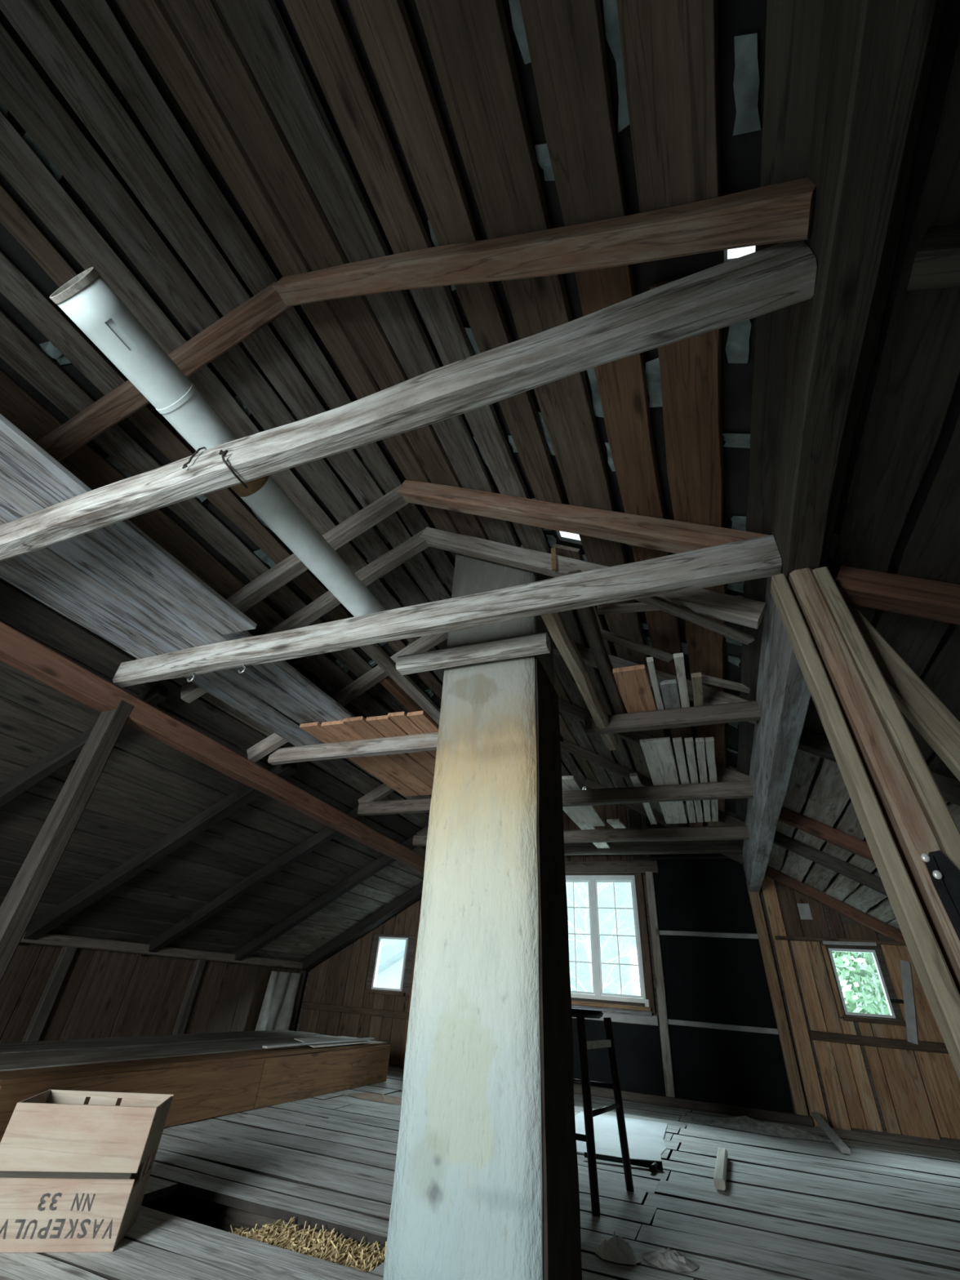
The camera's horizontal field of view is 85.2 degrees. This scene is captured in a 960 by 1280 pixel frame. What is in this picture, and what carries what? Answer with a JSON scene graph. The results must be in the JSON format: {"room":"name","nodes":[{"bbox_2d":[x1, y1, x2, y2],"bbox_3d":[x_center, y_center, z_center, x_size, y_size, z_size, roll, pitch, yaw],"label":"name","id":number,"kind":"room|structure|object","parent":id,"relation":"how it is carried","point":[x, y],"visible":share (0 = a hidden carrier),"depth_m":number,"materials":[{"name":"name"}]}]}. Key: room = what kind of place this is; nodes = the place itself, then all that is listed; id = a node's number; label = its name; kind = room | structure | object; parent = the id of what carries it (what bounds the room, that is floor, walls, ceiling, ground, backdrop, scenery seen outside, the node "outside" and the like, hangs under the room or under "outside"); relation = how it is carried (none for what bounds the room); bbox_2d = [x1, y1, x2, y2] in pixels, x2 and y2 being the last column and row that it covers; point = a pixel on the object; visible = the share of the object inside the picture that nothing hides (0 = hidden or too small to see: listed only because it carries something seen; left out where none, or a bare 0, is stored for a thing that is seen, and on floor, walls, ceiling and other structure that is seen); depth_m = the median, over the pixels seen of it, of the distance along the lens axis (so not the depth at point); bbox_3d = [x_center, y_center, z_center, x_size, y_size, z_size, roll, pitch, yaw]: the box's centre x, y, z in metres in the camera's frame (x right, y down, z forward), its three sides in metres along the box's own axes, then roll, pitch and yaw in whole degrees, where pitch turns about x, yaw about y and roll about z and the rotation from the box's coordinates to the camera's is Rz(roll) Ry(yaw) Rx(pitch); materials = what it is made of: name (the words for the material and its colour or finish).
{"room":"attic","nodes":[
{"label":"attic","id":0,"kind":"room"},
{"bbox_2d":[0,930,306,1042],"bbox_3d":[-3.938,2.554,3.575,0.130,1.250,8.750,-9,-36,20],"label":"wall","id":1,"kind":"structure","parent":0,"point":[54,987],"depth_m":4.91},
{"bbox_2d":[254,971,302,1031],"bbox_3d":[-2.479,4.541,6.446,0.099,0.740,0.673,-9,-36,20],"label":"sackcloth","id":2,"kind":"object","parent":1,"relation":"hanging from","point":[276,1013],"visible":0.64,"depth_m":6.46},
{"bbox_2d":[0,0,959,961],"bbox_3d":[-0.170,0.576,3.155,8.822,2.577,9.300,-9,-36,20],"label":"ceiling","id":3,"kind":"structure","parent":0,"point":[199,156],"depth_m":1.87,"materials":[{"name":"wood"}]},
{"bbox_2d":[0,682,168,807],"bbox_3d":[-3.146,1.075,3.291,2.447,1.478,0.089,-9,-36,20],"label":"rafter","id":4,"kind":"object","parent":3,"relation":"attached to","point":[157,694],"visible":0.66,"depth_m":3.25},
{"bbox_2d":[18,762,297,946],"bbox_3d":[-2.686,1.761,4.258,2.449,1.473,0.129,-9,-36,19],"label":"rafter","id":5,"kind":"object","parent":3,"relation":"attached to","point":[243,795],"visible":0.88,"depth_m":4.21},
{"bbox_2d":[35,281,290,462],"bbox_3d":[-1.665,-0.936,2.242,1.752,1.061,0.096,-9,-36,19],"label":"rafter","id":6,"kind":"object","parent":3,"relation":"attached to","point":[266,305],"visible":0.69,"depth_m":2.21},
{"bbox_2d":[141,805,366,957],"bbox_3d":[-2.261,2.397,5.154,2.450,1.472,0.114,-9,-36,19],"label":"rafter","id":7,"kind":"object","parent":3,"relation":"attached to","point":[305,847],"visible":0.8,"depth_m":5.12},
{"bbox_2d":[136,484,408,659],"bbox_3d":[-1.260,-0.331,3.091,1.759,1.069,0.099,-10,-36,20],"label":"rafter","id":8,"kind":"object","parent":3,"relation":"attached to","point":[291,567],"visible":0.48,"depth_m":3.05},
{"bbox_2d":[180,528,429,703],"bbox_3d":[-1.085,-0.157,3.294,1.671,1.020,0.079,-9,-36,20],"label":"rafter","id":9,"kind":"object","parent":3,"relation":"attached to","point":[415,544],"visible":0.58,"depth_m":3.26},
{"bbox_2d":[228,833,417,964],"bbox_3d":[-1.833,3.036,6.058,2.450,1.468,0.130,-9,-36,20],"label":"rafter","id":10,"kind":"object","parent":3,"relation":"attached to","point":[383,861],"visible":0.84,"depth_m":6.01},
{"bbox_2d":[246,631,448,762],"bbox_3d":[-0.879,0.328,3.978,1.844,1.120,0.089,-9,-36,19],"label":"rafter","id":11,"kind":"object","parent":3,"relation":"attached to","point":[353,690],"visible":0.41,"depth_m":3.94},
{"bbox_2d":[267,731,438,764],"bbox_3d":[-0.825,0.777,3.756,1.680,0.113,0.088,-9,-36,20],"label":"tie beam","id":12,"kind":"structure","parent":11,"relation":"attached to","point":[423,741],"depth_m":3.74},
{"bbox_2d":[183,671,324,746],"bbox_3d":[-1.506,0.462,3.499,0.241,0.032,1.246,-9,-36,20],"label":"plank","id":13,"kind":"object","parent":12,"relation":"on","point":[218,686],"visible":0.7,"depth_m":3.46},
{"bbox_2d":[299,721,418,796],"bbox_3d":[-0.912,1.009,4.237,0.162,0.031,1.563,-9,-36,20],"label":"plank","id":14,"kind":"object","parent":12,"relation":"on","point":[315,729],"visible":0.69,"depth_m":4.22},
{"bbox_2d":[215,665,327,724],"bbox_3d":[-1.293,0.406,3.430,0.238,0.031,1.262,-9,-35,20],"label":"plank","id":15,"kind":"object","parent":14,"relation":"on","point":[251,680],"visible":0.49,"depth_m":3.30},
{"bbox_2d":[320,720,432,795],"bbox_3d":[-0.740,0.988,4.185,0.187,0.028,1.542,-9,-36,20],"label":"plank","id":16,"kind":"object","parent":12,"relation":"on","point":[341,731],"visible":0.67,"depth_m":4.16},
{"bbox_2d":[226,630,355,721],"bbox_3d":[-1.105,0.331,3.306,0.223,0.027,1.398,-9,-36,20],"label":"plank","id":17,"kind":"object","parent":16,"relation":"on","point":[282,673],"visible":0.53,"depth_m":3.24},
{"bbox_2d":[342,715,434,788],"bbox_3d":[-0.575,0.956,4.116,0.166,0.030,1.563,-9,-36,20],"label":"plank","id":18,"kind":"object","parent":12,"relation":"on","point":[359,725],"visible":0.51,"depth_m":4.00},
{"bbox_2d":[365,715,435,774],"bbox_3d":[-0.410,0.934,4.066,0.171,0.028,1.542,-9,-36,20],"label":"plank","id":19,"kind":"object","parent":12,"relation":"on","point":[384,724],"visible":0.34,"depth_m":3.63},
{"bbox_2d":[387,711,436,758],"bbox_3d":[-0.268,0.905,4.007,0.122,0.029,1.562,-9,-36,20],"label":"plank","id":20,"kind":"object","parent":12,"relation":"on","point":[400,718],"visible":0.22,"depth_m":3.50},
{"bbox_2d":[406,711,439,733],"bbox_3d":[-0.146,0.891,3.971,0.127,0.027,1.542,-9,-36,20],"label":"plank","id":21,"kind":"object","parent":12,"relation":"on","point":[420,718],"visible":0.21,"depth_m":3.46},
{"bbox_2d":[297,881,422,973],"bbox_3d":[-1.366,3.732,7.018,2.463,1.496,0.150,-9,-36,19],"label":"rafter","id":22,"kind":"object","parent":3,"relation":"attached to","point":[406,899],"visible":0.71,"depth_m":6.97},
{"bbox_2d":[357,782,395,803],"bbox_3d":[-0.326,1.063,5.054,1.756,1.073,0.089,-9,-36,20],"label":"rafter","id":23,"kind":"object","parent":3,"relation":"attached to","point":[383,790],"visible":0.12,"depth_m":5.03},
{"bbox_2d":[378,675,439,727],"bbox_3d":[-0.514,0.623,4.504,0.080,0.092,1.285,-9,-36,20],"label":"beam","id":24,"kind":"structure","parent":3,"relation":"attached to","point":[388,682],"depth_m":4.20,"materials":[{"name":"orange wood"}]},
{"bbox_2d":[416,740,563,835],"bbox_3d":[0.126,1.738,6.008,1.756,1.073,0.091,-9,-36,20],"label":"rafter","id":25,"kind":"object","parent":3,"relation":"attached to","point":[424,831],"visible":0.08,"depth_m":5.99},
{"bbox_2d":[271,177,816,306],"bbox_3d":[-0.064,-1.195,1.662,1.766,1.068,0.094,-9,-36,19],"label":"rafter","id":26,"kind":"object","parent":3,"relation":"attached to","point":[781,212],"visible":0.99,"depth_m":1.38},
{"bbox_2d":[396,480,769,553],"bbox_3d":[0.329,-0.595,2.496,1.774,1.079,0.106,-9,-36,20],"label":"rafter","id":27,"kind":"object","parent":3,"relation":"attached to","point":[674,536],"visible":0.81,"depth_m":2.37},
{"bbox_2d":[560,739,745,826],"bbox_3d":[1.720,1.480,5.427,1.772,1.083,0.085,-9,-36,19],"label":"rafter","id":28,"kind":"object","parent":3,"relation":"attached to","point":[726,820],"visible":0.6,"depth_m":5.57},
{"bbox_2d":[558,698,749,782],"bbox_3d":[1.270,0.805,4.477,1.775,1.080,0.083,-9,-36,20],"label":"rafter","id":29,"kind":"object","parent":3,"relation":"attached to","point":[725,774],"visible":0.34,"depth_m":4.39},
{"bbox_2d":[553,642,758,724],"bbox_3d":[0.825,0.143,3.541,1.772,1.084,0.090,-9,-36,20],"label":"rafter","id":30,"kind":"object","parent":3,"relation":"attached to","point":[711,695],"visible":0.28,"depth_m":3.25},
{"bbox_2d":[584,777,743,864],"bbox_3d":[2.193,2.186,6.424,1.773,1.082,0.090,-9,-36,19],"label":"rafter","id":31,"kind":"object","parent":3,"relation":"attached to","point":[590,784],"visible":0.39,"depth_m":6.45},
{"bbox_2d":[597,595,744,614],"bbox_3d":[0.900,-0.166,2.489,0.664,0.063,0.050,-6,-35,15],"label":"batten","id":32,"kind":"object","parent":3,"relation":"attached to","point":[637,606],"visible":0.4,"depth_m":2.54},
{"bbox_2d":[701,674,750,693],"bbox_3d":[1.368,0.245,2.903,0.370,0.023,0.050,13,-35,-12],"label":"batten","id":33,"kind":"object","parent":3,"relation":"attached to","point":[710,680],"visible":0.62,"depth_m":2.89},
{"bbox_2d":[777,806,875,862],"bbox_3d":[3.308,1.707,3.369,2.241,1.352,0.086,-9,-36,19],"label":"rafter","id":34,"kind":"object","parent":3,"relation":"attached to","point":[854,845],"visible":0.51,"depth_m":3.87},
{"bbox_2d":[773,831,887,896],"bbox_3d":[3.570,2.095,3.918,2.242,1.350,0.079,-9,-36,20],"label":"rafter","id":35,"kind":"object","parent":3,"relation":"attached to","point":[854,873],"visible":0.59,"depth_m":4.36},
{"bbox_2d":[764,865,906,946],"bbox_3d":[4.095,2.880,5.028,2.240,1.356,0.088,-9,-36,19],"label":"rafter","id":36,"kind":"object","parent":3,"relation":"attached to","point":[846,910],"visible":0.7,"depth_m":5.32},
{"bbox_2d":[797,728,959,805],"bbox_3d":[2.772,0.907,2.241,2.244,1.346,0.088,-9,-36,19],"label":"rafter","id":37,"kind":"object","parent":3,"relation":"attached to","point":[815,744],"visible":0.29,"depth_m":2.83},
{"bbox_2d":[835,564,959,625],"bbox_3d":[2.265,0.152,1.172,2.242,1.352,0.106,-9,-36,19],"label":"rafter","id":38,"kind":"object","parent":3,"relation":"attached to","point":[935,600],"visible":0.91,"depth_m":1.75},
{"bbox_2d":[906,224,959,290],"bbox_3d":[1.880,-0.426,0.358,2.242,1.350,0.083,-9,-36,20],"label":"rafter","id":39,"kind":"object","parent":3,"relation":"attached to","point":[936,264],"visible":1,"depth_m":1.03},
{"bbox_2d":[0,1056,959,1279],"bbox_3d":[-0.266,2.378,1.924,8.300,0.224,8.900,-9,-36,20],"label":"floor","id":40,"kind":"structure","parent":0,"point":[888,1208],"depth_m":2.49,"materials":[{"name":"wood"}]},
{"bbox_2d":[0,699,133,983],"bbox_3d":[-2.089,1.195,2.380,0.117,2.015,0.103,-9,-36,20],"label":"post","id":41,"kind":"object","parent":40,"relation":"on","point":[17,909],"visible":0.97,"depth_m":2.52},
{"bbox_2d":[0,621,425,874],"bbox_3d":[-1.679,0.902,3.659,0.138,0.133,8.632,-9,-37,20],"label":"beam","id":42,"kind":"structure","parent":41,"relation":"on","point":[18,651],"depth_m":3.19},
{"bbox_3d":[-1.271,-1.209,0.848,3.395,0.125,0.087,-9,-36,20],"label":"tie beam","id":43,"kind":"structure","parent":42,"relation":"on","visible":0},
{"bbox_2d":[0,558,163,659],"bbox_3d":[-2.296,-0.526,2.128,0.202,0.031,2.406,-9,-36,20],"label":"plank","id":44,"kind":"object","parent":43,"relation":"on","point":[11,571],"visible":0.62,"depth_m":2.62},
{"bbox_2d":[0,1088,173,1253],"bbox_3d":[-1.484,1.933,1.928,0.470,0.367,0.276,11,-34,-10],"label":"crate","id":45,"kind":"object","parent":40,"relation":"on","point":[74,1175],"visible":1,"depth_m":1.84,"materials":[{"name":"brown wood"}]},
{"bbox_2d":[0,1029,391,1142],"bbox_3d":[-2.237,3.335,4.056,1.386,0.313,3.769,-9,-36,20],"label":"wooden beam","id":46,"kind":"structure","parent":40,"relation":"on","point":[209,1075],"depth_m":3.58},
{"bbox_2d":[262,1037,374,1048],"bbox_3d":[-1.374,3.567,4.630,0.054,0.017,1.502,-11,-36,22],"label":"lath","id":47,"kind":"object","parent":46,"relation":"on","point":[363,1038],"visible":1,"depth_m":4.52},
{"bbox_2d":[293,1035,358,1042],"bbox_3d":[-1.471,3.827,5.005,0.240,0.015,0.880,-9,-36,20],"label":"paper sheet","id":48,"kind":"object","parent":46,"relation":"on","point":[322,1038],"visible":0.71,"depth_m":4.97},
{"bbox_2d":[304,1040,372,1047],"bbox_3d":[-1.312,3.712,4.813,0.193,0.018,0.934,-10,-37,21],"label":"paper sheet","id":49,"kind":"object","parent":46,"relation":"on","point":[357,1042],"visible":0.5,"depth_m":4.71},
{"bbox_2d":[228,1216,386,1272],"bbox_3d":[-0.714,2.344,1.951,0.786,0.183,0.252,-9,-36,20],"label":"straw","id":50,"kind":"object","parent":40,"relation":"on","point":[307,1242],"visible":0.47,"depth_m":1.97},
{"bbox_2d":[348,1092,401,1104],"bbox_3d":[-0.800,3.827,4.377,0.712,0.039,0.234,-9,-36,20],"label":"rubble","id":51,"kind":"object","parent":40,"relation":"on","point":[366,1095],"visible":0.84,"depth_m":4.33,"materials":[{"name":"brown wood"}]},
{"bbox_2d":[382,536,582,1279],"bbox_3d":[0.097,0.713,2.498,0.562,3.230,0.447,-9,-36,20],"label":"chimney","id":52,"kind":"object","parent":40,"relation":"on","point":[486,1187],"visible":0.91,"depth_m":1.87,"materials":[{"name":"paint"}]},
{"bbox_2d":[395,632,551,675],"bbox_3d":[-0.047,0.076,2.647,0.810,0.084,0.091,-9,-36,20],"label":"board","id":53,"kind":"object","parent":52,"relation":"on","point":[540,643],"visible":1,"depth_m":2.60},
{"bbox_2d":[571,1008,634,1216],"bbox_3d":[0.480,2.450,2.817,0.546,0.760,0.512,-9,-36,20],"label":"bar stool","id":54,"kind":"object","parent":40,"relation":"on","point":[585,1082],"visible":0.47,"depth_m":2.75,"materials":[{"name":"paint"}]},
{"bbox_2d":[595,1230,640,1264],"bbox_3d":[0.527,2.329,2.015,0.171,0.068,0.119,-9,-36,20],"label":"rag","id":55,"kind":"object","parent":40,"relation":"on","point":[615,1249],"visible":1,"depth_m":1.98,"materials":[{"name":"grey fabric"}]},
{"bbox_2d":[574,1111,667,1160],"bbox_3d":[0.983,3.611,3.816,0.785,0.005,1.490,-9,-36,20],"label":"sheet","id":56,"kind":"object","parent":40,"relation":"on","point":[645,1138],"visible":0.7,"depth_m":3.75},
{"bbox_2d":[584,1151,662,1173],"bbox_3d":[0.855,3.125,3.132,0.455,0.040,0.137,-9,-36,20],"label":"bar","id":57,"kind":"object","parent":40,"relation":"on","point":[652,1165],"visible":0.88,"depth_m":3.12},
{"bbox_2d":[641,1247,697,1271],"bbox_3d":[0.721,2.351,1.993,0.204,0.032,0.169,-9,-36,20],"label":"rag","id":58,"kind":"object","parent":40,"relation":"on","point":[663,1258],"visible":1,"depth_m":1.97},
{"bbox_2d":[713,1147,728,1190],"bbox_3d":[1.450,3.163,3.136,0.057,0.046,0.830,-10,-36,20],"label":"batten","id":59,"kind":"object","parent":40,"relation":"on","point":[720,1173],"visible":1,"depth_m":3.00,"materials":[{"name":"white wood"}]},
{"bbox_2d":[688,1115,832,1142],"bbox_3d":[2.347,4.046,4.366,1.168,0.073,0.432,-9,-36,20],"label":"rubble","id":60,"kind":"object","parent":40,"relation":"on","point":[745,1123],"visible":0.98,"depth_m":4.29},
{"bbox_2d":[811,1111,850,1154],"bbox_3d":[2.790,3.925,4.175,0.062,0.110,0.965,-7,-35,16],"label":"batten","id":61,"kind":"object","parent":40,"relation":"on","point":[842,1146],"visible":1,"depth_m":4.07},
{"bbox_2d":[770,566,959,1080],"bbox_3d":[1.107,0.646,1.252,0.278,2.094,0.131,-9,-36,20],"label":"wooden planks","id":62,"kind":"object","parent":40,"relation":"on","point":[903,815],"visible":1,"depth_m":1.40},
{"bbox_2d":[772,0,939,582],"bbox_3d":[0.549,-1.178,0.656,0.119,0.205,3.425,-9,-36,20],"label":"beam","id":63,"kind":"structure","parent":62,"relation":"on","point":[873,53],"depth_m":1.03,"materials":[{"name":"wood"}]},
{"bbox_2d":[0,240,817,561],"bbox_3d":[-0.848,-0.577,1.738,3.395,0.145,0.099,-9,-36,20],"label":"tie beam","id":64,"kind":"structure","parent":63,"relation":"attached to","point":[781,275],"depth_m":1.41,"materials":[{"name":"wood"}]},
{"bbox_2d":[0,515,194,653],"bbox_3d":[-2.092,-0.564,2.048,0.239,0.030,2.404,-9,-36,20],"label":"plank","id":65,"kind":"object","parent":64,"relation":"on","point":[46,563],"visible":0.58,"depth_m":2.53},
{"bbox_2d":[0,413,257,634],"bbox_3d":[-1.663,-0.677,1.828,0.235,0.031,2.313,-9,-36,20],"label":"plank","id":66,"kind":"object","parent":64,"relation":"on","point":[21,458],"visible":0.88,"depth_m":2.18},
{"bbox_2d":[218,449,248,488],"bbox_3d":[-0.794,-0.551,1.683,0.042,0.071,0.116,-9,-36,20],"label":"wire","id":67,"kind":"object","parent":64,"relation":"attached to","point":[223,453],"visible":1,"depth_m":1.65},
{"bbox_2d":[112,534,782,687],"bbox_3d":[-0.501,-0.056,2.467,3.395,0.148,0.095,-9,-36,20],"label":"tie beam","id":68,"kind":"structure","parent":63,"relation":"attached to","point":[757,557],"depth_m":2.24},
{"bbox_2d":[0,469,233,647],"bbox_3d":[-1.873,-0.617,1.945,0.249,0.030,2.448,-9,-36,20],"label":"plank","id":69,"kind":"object","parent":68,"relation":"on","point":[83,552],"visible":0.59,"depth_m":2.38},
{"bbox_2d":[49,266,386,617],"bbox_3d":[-0.815,-0.531,2.047,0.144,0.144,1.645,-9,-36,20],"label":"pipe","id":70,"kind":"object","parent":68,"relation":"on","point":[86,299],"visible":0.77,"depth_m":1.67,"materials":[{"name":"paint"}]},
{"bbox_2d":[360,643,440,724],"bbox_3d":[-0.419,0.280,3.102,0.090,0.033,1.320,-9,-36,20],"label":"plank","id":71,"kind":"object","parent":68,"relation":"on","point":[375,651],"visible":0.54,"depth_m":3.02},
{"bbox_2d":[920,850,959,940],"bbox_3d":[1.063,0.775,1.054,0.076,0.667,0.034,-9,-36,20],"label":"strap","id":72,"kind":"object","parent":62,"relation":"hanging from","point":[944,876],"visible":1,"depth_m":1.20,"materials":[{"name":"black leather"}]},
{"bbox_2d":[848,604,959,781],"bbox_3d":[1.483,0.677,1.221,0.640,2.035,0.062,-13,-38,25],"label":"brace","id":73,"kind":"object","parent":40,"relation":"on","point":[925,711],"visible":0.65,"depth_m":1.62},
{"bbox_2d":[294,783,959,1145],"bbox_3d":[1.308,3.309,6.092,8.160,3.500,0.336,-9,-36,20],"label":"wall","id":74,"kind":"structure","parent":0,"point":[746,1020],"depth_m":5.33,"materials":[{"name":"brown wood"}]},
{"bbox_2d":[366,936,408,996],"bbox_3d":[-1.159,4.217,6.766,0.525,0.634,0.113,-9,-36,20],"label":"window","id":75,"kind":"structure","parent":74,"relation":"in","point":[374,988],"depth_m":6.73,"materials":[{"name":"white paint"}]},
{"bbox_2d":[565,872,655,1017],"bbox_3d":[1.343,3.427,6.095,1.188,1.507,0.199,-9,-36,20],"label":"window","id":76,"kind":"structure","parent":74,"relation":"in","point":[646,997],"depth_m":5.93,"materials":[{"name":"white paint"}]},
{"bbox_2d":[742,576,811,892],"bbox_3d":[2.103,1.236,3.889,0.118,0.366,5.190,-9,-36,20],"label":"beam","id":77,"kind":"structure","parent":74,"relation":"attached to","point":[783,698],"depth_m":2.65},
{"bbox_2d":[357,780,753,815],"bbox_3d":[0.437,1.363,4.436,3.395,0.113,0.100,-9,-36,20],"label":"tie beam","id":78,"kind":"structure","parent":77,"relation":"attached to","point":[729,789],"depth_m":4.13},
{"bbox_2d":[561,775,605,826],"bbox_3d":[0.933,1.479,4.710,0.146,0.028,1.403,-9,-36,20],"label":"plank","id":79,"kind":"object","parent":78,"relation":"on","point":[569,783],"visible":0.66,"depth_m":4.79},
{"bbox_2d":[629,773,657,824],"bbox_3d":[1.435,1.407,4.545,0.071,0.029,1.373,-9,-36,20],"label":"plank","id":80,"kind":"object","parent":78,"relation":"on","point":[634,777],"visible":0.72,"depth_m":4.58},
{"bbox_2d":[640,737,687,823],"bbox_3d":[1.503,1.191,4.184,0.197,0.031,1.980,-9,-36,20],"label":"plank","id":81,"kind":"object","parent":78,"relation":"on","point":[658,753],"visible":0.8,"depth_m":3.81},
{"bbox_2d":[672,737,696,822],"bbox_3d":[1.636,1.170,4.137,0.063,0.028,1.941,-9,-36,20],"label":"plank","id":82,"kind":"object","parent":78,"relation":"on","point":[677,742],"visible":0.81,"depth_m":3.78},
{"bbox_2d":[684,737,703,822],"bbox_3d":[1.699,1.162,4.117,0.055,0.029,1.917,-9,-36,20],"label":"plank","id":83,"kind":"object","parent":78,"relation":"on","point":[689,744],"visible":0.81,"depth_m":3.75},
{"bbox_2d":[695,737,711,822],"bbox_3d":[1.761,1.153,4.096,0.058,0.028,1.892,-9,-36,20],"label":"plank","id":84,"kind":"object","parent":78,"relation":"on","point":[700,742],"visible":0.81,"depth_m":3.75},
{"bbox_2d":[705,737,718,821],"bbox_3d":[1.822,1.144,4.077,0.061,0.033,1.868,-9,-36,20],"label":"plank","id":85,"kind":"object","parent":78,"relation":"on","point":[709,741],"visible":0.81,"depth_m":3.73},
{"bbox_2d":[412,825,749,846],"bbox_3d":[0.848,1.996,5.294,3.395,0.116,0.110,-9,-36,20],"label":"tie beam","id":86,"kind":"structure","parent":77,"relation":"attached to","point":[731,832],"depth_m":4.96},
{"bbox_2d":[419,527,766,629],"bbox_3d":[0.415,-0.381,2.738,1.756,1.072,0.076,-9,-36,20],"label":"rafter","id":87,"kind":"object","parent":77,"relation":"attached to","point":[726,607],"visible":0.73,"depth_m":2.70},
{"bbox_2d":[551,546,556,570],"bbox_3d":[0.382,-0.420,2.705,0.023,0.155,0.006,-11,-37,18],"label":"strap","id":88,"kind":"object","parent":87,"relation":"hanging from","point":[553,549],"visible":1,"depth_m":2.70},
{"bbox_2d":[635,595,755,644],"bbox_3d":[0.971,-0.100,2.354,0.652,0.053,0.052,17,-36,-18],"label":"batten","id":89,"kind":"object","parent":87,"relation":"attached to","point":[655,602],"visible":0.79,"depth_m":2.34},
{"bbox_2d":[564,840,742,855],"bbox_3d":[1.308,2.520,6.338,3.395,0.166,0.118,-9,-36,20],"label":"tie beam","id":90,"kind":"structure","parent":77,"relation":"attached to","point":[710,846],"depth_m":6.03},
{"bbox_2d":[562,788,609,848],"bbox_3d":[1.021,1.818,5.258,0.159,0.032,2.666,-9,-35,20],"label":"plank","id":91,"kind":"object","parent":90,"relation":"on","point":[574,813],"visible":0.3,"depth_m":5.21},
{"bbox_2d":[606,818,626,828],"bbox_3d":[1.543,2.050,5.635,0.126,0.190,1.344,-9,-36,20],"label":"plank","id":92,"kind":"object","parent":90,"relation":"on","point":[615,823],"visible":0.4,"depth_m":5.18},
{"bbox_2d":[584,700,760,735],"bbox_3d":[1.105,0.463,3.066,0.965,0.101,0.085,-9,-36,20],"label":"tie beam","id":93,"kind":"structure","parent":77,"relation":"attached to","point":[744,711],"depth_m":3.02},
{"bbox_2d":[541,612,618,750],"bbox_3d":[0.568,0.245,2.816,0.088,0.087,1.640,-10,-37,20],"label":"joist","id":94,"kind":"object","parent":93,"relation":"on","point":[556,626],"visible":0.82,"depth_m":2.64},
{"bbox_2d":[567,569,627,714],"bbox_3d":[0.682,0.147,2.838,0.066,0.093,1.530,-9,-36,19],"label":"joist","id":95,"kind":"object","parent":93,"relation":"on","point":[587,615],"visible":0.64,"depth_m":2.67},
{"bbox_2d":[600,628,673,662],"bbox_3d":[0.826,0.026,2.820,0.483,0.062,0.053,15,-35,-15],"label":"batten","id":96,"kind":"object","parent":95,"relation":"on","point":[608,636],"visible":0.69,"depth_m":2.81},
{"bbox_2d":[612,664,657,712],"bbox_3d":[0.890,0.299,2.972,0.177,0.030,0.553,-9,-36,20],"label":"plank","id":97,"kind":"object","parent":93,"relation":"on","point":[633,683],"visible":0.83,"depth_m":2.91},
{"bbox_2d":[646,657,664,710],"bbox_3d":[0.986,0.271,2.915,0.039,0.027,0.640,-9,-36,20],"label":"plank","id":98,"kind":"object","parent":93,"relation":"on","point":[650,660],"visible":0.79,"depth_m":2.85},
{"bbox_2d":[659,679,680,709],"bbox_3d":[1.094,0.329,2.990,0.088,0.029,0.384,-9,-36,20],"label":"plank","id":99,"kind":"object","parent":93,"relation":"on","point":[669,691],"visible":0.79,"depth_m":2.93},
{"bbox_2d":[673,653,689,707],"bbox_3d":[1.113,0.248,2.869,0.049,0.027,0.642,-9,-36,20],"label":"plank","id":100,"kind":"object","parent":93,"relation":"on","point":[678,658],"visible":0.79,"depth_m":2.79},
{"bbox_2d":[690,672,703,706],"bbox_3d":[1.221,0.299,2.928,0.055,0.028,0.421,-9,-36,20],"label":"plank","id":101,"kind":"object","parent":93,"relation":"on","point":[696,677],"visible":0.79,"depth_m":2.86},
{"bbox_2d":[821,941,906,1026],"bbox_3d":[3.709,3.325,5.089,0.518,0.667,0.113,-9,-36,20],"label":"window","id":102,"kind":"structure","parent":74,"relation":"in","point":[849,1018],"depth_m":5.07,"materials":[{"name":"white paint"}]},
{"label":"outside","id":103,"kind":"structure","parent":0,"visible":0},
{"bbox_2d":[378,882,884,1012],"bbox_3d":[3.960,6.679,22.957,110.000,23.255,95.000,-9,-36,20],"label":"ground","id":104,"kind":"structure","parent":103,"point":[389,948],"depth_m":26.91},
{"bbox_2d":[375,949,404,989],"bbox_3d":[-2.741,12.432,16.808,4.950,5.753,3.608,-9,-36,20],"label":"shed","id":105,"kind":"object","parent":104,"relation":"on","point":[389,973],"visible":0.06,"depth_m":16.24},
{"bbox_2d":[565,882,636,990],"bbox_3d":[3.268,9.775,18.719,4.550,8.668,4.014,31,-42,-33],"label":"birch tree","id":106,"kind":"object","parent":104,"relation":"on","point":[566,883],"visible":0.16,"depth_m":18.74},
{"bbox_2d":[566,882,639,995],"bbox_3d":[2.440,7.147,11.298,3.848,8.867,4.623,1,-34,5],"label":"birch tree","id":107,"kind":"object","parent":104,"relation":"on","point":[586,902],"visible":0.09,"depth_m":11.71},
{"bbox_2d":[568,882,637,996],"bbox_3d":[5.537,10.448,21.673,3.927,8.617,3.918,17,-36,-18],"label":"birch tree","id":108,"kind":"object","parent":104,"relation":"on","point":[606,890],"visible":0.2,"depth_m":21.08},
{"bbox_2d":[584,888,640,998],"bbox_3d":[4.838,9.113,15.435,4.527,8.505,3.921,10,-34,-8],"label":"birch tree","id":109,"kind":"object","parent":104,"relation":"on","point":[621,934],"visible":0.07,"depth_m":15.25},
{"bbox_2d":[831,951,890,1015],"bbox_3d":[6.582,6.982,8.347,3.497,6.378,3.455,-17,-39,29],"label":"leafy shrub","id":110,"kind":"object","parent":104,"relation":"on","point":[854,993],"visible":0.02,"depth_m":8.30,"materials":[{"name":"green plant"}]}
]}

